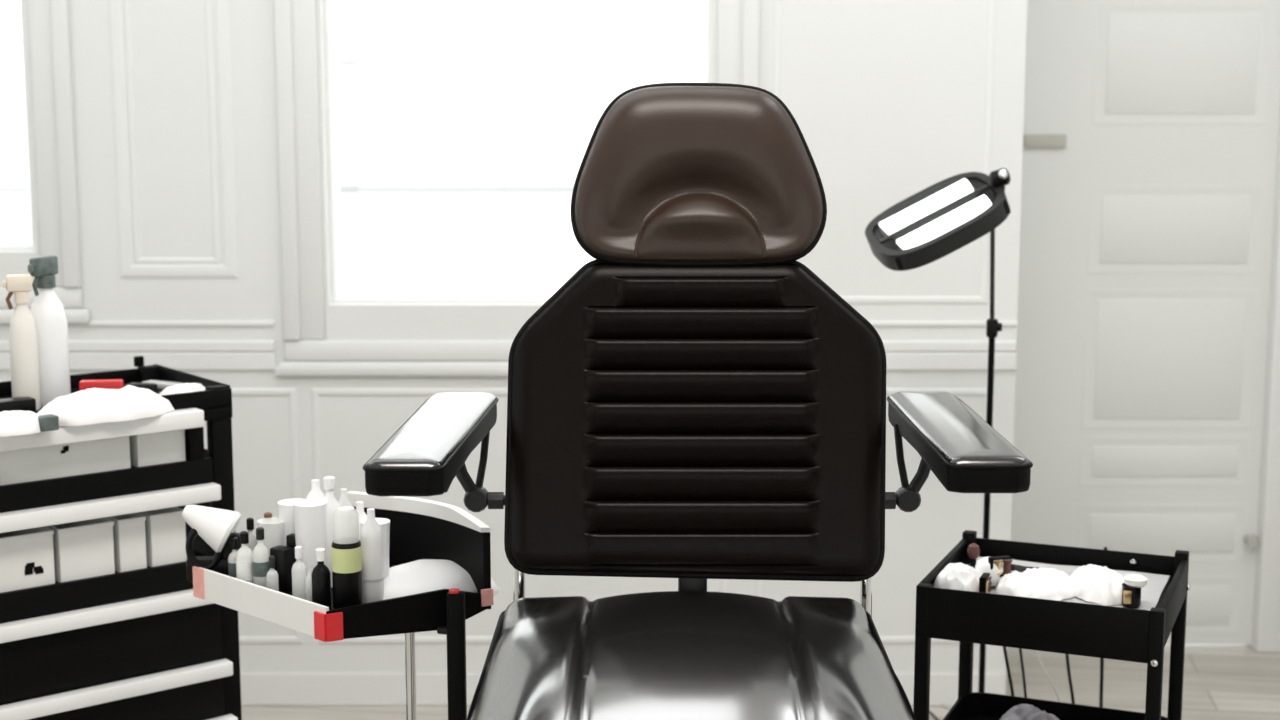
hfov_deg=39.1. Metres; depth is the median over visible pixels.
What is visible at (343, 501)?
squeeze bottle
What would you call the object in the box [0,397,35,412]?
case
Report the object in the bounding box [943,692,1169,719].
shelf
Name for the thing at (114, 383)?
case
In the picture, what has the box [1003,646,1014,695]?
cable
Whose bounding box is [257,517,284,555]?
cup
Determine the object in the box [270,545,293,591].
box
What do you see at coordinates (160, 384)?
ruler
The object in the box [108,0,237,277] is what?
trim
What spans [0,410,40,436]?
tissue
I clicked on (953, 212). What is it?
floor lamp
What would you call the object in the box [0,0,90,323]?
window
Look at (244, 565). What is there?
dropper bottle
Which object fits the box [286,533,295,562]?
bottle
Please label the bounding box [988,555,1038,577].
machine
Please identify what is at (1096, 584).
paper towel
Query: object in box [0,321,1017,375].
trim
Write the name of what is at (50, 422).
box
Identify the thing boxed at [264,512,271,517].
dropper bottle
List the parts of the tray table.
panel, clamp lever, post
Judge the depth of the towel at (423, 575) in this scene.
3.03 m
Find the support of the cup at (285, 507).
on the tray table
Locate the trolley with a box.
[913,530,1189,719]
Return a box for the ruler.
[141,380,182,388]
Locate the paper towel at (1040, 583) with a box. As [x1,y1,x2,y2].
[995,566,1073,600]
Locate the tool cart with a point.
(138, 644)
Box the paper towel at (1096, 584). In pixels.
[1070,564,1123,605]
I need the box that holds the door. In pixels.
[1010,0,1279,651]
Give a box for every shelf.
[0,457,213,512]
[0,550,205,623]
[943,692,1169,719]
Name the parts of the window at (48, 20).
sash frame, sill, casing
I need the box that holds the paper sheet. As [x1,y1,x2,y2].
[159,383,204,394]
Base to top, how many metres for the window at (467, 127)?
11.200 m
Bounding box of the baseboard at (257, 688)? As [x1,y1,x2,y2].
[240,672,1006,705]
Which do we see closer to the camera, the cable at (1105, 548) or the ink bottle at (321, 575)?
the ink bottle at (321, 575)
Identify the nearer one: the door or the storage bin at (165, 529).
the storage bin at (165, 529)
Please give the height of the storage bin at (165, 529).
0.105 m
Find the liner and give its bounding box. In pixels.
[969,557,1169,610]
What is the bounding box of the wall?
[0,0,1026,672]
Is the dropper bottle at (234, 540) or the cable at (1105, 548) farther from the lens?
the cable at (1105, 548)
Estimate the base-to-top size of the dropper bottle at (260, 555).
0.113 m
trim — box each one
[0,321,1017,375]
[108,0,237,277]
[231,388,986,643]
[773,0,995,303]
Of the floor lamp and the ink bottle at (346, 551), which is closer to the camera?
the ink bottle at (346, 551)
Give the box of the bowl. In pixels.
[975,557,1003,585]
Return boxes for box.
[38,414,58,431]
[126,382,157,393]
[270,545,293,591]
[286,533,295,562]
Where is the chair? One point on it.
(694, 404)
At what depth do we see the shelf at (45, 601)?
3.43 m
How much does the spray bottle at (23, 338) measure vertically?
0.262 m
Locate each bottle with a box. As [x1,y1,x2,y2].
[2,274,40,410]
[28,256,70,407]
[228,537,237,577]
[236,531,252,582]
[246,518,257,551]
[252,527,269,587]
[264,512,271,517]
[266,556,278,590]
[292,546,306,599]
[305,570,311,601]
[306,479,324,499]
[311,548,330,609]
[323,476,339,587]
[331,506,361,608]
[338,488,352,506]
[356,501,366,539]
[360,508,383,603]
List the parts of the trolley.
leg, leg, leg, leg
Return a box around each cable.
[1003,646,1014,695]
[1019,648,1026,697]
[1036,650,1059,701]
[1065,654,1074,703]
[1099,547,1107,706]
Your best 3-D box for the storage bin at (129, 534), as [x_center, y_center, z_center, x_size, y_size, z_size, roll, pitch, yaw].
[-1.059,0.341,3.575,0.056,0.105,0.263,-7,11,-38]
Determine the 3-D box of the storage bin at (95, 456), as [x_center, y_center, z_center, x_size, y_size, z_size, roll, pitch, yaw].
[-1.155,0.167,3.472,0.253,0.079,0.263,-7,11,-38]
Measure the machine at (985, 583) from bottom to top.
0.036 m
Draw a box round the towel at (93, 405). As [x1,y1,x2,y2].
[37,385,173,425]
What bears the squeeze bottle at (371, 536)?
on the tray table
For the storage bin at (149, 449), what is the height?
0.079 m
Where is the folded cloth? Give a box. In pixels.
[933,563,980,591]
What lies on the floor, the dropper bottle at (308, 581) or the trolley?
the trolley
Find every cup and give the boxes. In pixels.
[181,505,240,552]
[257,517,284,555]
[277,498,306,545]
[293,499,325,574]
[360,518,389,578]
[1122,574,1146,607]
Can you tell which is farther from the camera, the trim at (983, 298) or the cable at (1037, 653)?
the trim at (983, 298)
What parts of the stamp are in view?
knob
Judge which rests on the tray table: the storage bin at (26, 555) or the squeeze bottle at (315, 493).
the squeeze bottle at (315, 493)
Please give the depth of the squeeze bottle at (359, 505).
3.04 m
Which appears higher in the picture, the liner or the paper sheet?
the paper sheet
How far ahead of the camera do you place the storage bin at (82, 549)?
3.42 m
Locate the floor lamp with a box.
[865,168,1010,692]
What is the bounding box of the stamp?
[967,543,979,567]
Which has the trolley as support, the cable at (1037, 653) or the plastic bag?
the plastic bag
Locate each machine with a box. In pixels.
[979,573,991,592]
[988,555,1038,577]
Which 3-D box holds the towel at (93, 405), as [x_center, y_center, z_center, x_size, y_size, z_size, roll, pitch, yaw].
[-1.010,0.079,3.390,0.272,0.057,0.131,-6,10,-33]
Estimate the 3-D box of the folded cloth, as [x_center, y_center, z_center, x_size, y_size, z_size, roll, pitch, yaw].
[0.575,0.391,3.236,0.098,0.046,0.109,0,9,0]
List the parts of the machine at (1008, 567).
frame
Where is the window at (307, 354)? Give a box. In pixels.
[274,0,758,376]
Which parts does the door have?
plate, panel, panel, panel, panel, panel, panel, knob, frame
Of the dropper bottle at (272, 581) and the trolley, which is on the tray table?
the dropper bottle at (272, 581)
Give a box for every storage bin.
[0,436,130,485]
[0,526,54,592]
[45,517,114,582]
[105,513,146,572]
[129,429,185,466]
[137,507,186,566]
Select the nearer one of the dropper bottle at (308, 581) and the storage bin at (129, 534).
the dropper bottle at (308, 581)
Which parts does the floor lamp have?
plate, plate, clamp knob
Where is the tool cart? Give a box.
[0,356,241,719]
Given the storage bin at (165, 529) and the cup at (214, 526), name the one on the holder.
the cup at (214, 526)
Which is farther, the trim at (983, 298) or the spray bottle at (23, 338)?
the trim at (983, 298)
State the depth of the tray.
3.48 m
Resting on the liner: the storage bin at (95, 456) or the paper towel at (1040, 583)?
the paper towel at (1040, 583)
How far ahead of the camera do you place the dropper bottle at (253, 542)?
3.15 m
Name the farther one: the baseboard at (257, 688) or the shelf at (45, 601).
the baseboard at (257, 688)
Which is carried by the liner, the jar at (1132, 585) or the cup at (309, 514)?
the jar at (1132, 585)
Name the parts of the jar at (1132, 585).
lid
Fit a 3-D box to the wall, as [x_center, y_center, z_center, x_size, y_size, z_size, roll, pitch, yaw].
[-1.064,-0.732,4.845,4.072,3.250,0.600,0,9,0]
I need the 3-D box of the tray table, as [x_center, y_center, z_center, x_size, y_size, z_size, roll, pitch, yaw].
[-0.458,0.716,3.068,0.640,0.913,0.484,0,9,0]
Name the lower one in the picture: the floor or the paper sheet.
the floor
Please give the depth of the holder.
3.13 m
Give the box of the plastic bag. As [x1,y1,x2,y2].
[1000,704,1058,719]
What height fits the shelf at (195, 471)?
0.079 m
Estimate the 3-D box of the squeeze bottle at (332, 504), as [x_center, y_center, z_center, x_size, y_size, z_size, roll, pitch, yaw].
[-0.534,0.295,3.109,0.040,0.192,0.040,0,9,0]
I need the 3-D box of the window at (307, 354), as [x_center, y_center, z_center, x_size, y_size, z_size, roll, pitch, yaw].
[-0.309,-1.043,4.534,1.254,2.182,0.122,0,9,0]
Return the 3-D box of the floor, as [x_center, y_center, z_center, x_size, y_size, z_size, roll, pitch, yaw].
[-0.275,1.488,1.336,5.650,0.100,8.200,0,9,0]
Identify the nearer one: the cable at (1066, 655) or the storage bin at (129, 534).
the storage bin at (129, 534)
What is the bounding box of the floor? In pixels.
[241,644,1279,719]
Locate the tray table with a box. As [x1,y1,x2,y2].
[192,491,492,719]
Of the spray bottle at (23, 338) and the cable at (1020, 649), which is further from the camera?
the cable at (1020, 649)
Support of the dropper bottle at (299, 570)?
on the tray table
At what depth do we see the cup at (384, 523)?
3.03 m
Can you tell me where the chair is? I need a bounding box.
[363,83,1032,719]
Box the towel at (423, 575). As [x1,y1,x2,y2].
[383,559,499,599]
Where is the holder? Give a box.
[185,529,240,581]
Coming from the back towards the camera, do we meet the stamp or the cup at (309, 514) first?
the stamp
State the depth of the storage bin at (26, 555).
3.35 m
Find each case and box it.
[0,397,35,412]
[79,379,123,390]
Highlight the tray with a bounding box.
[0,364,232,451]
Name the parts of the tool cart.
handle, handle, drawer, drawer, handle, post, panel, drawer, handle, post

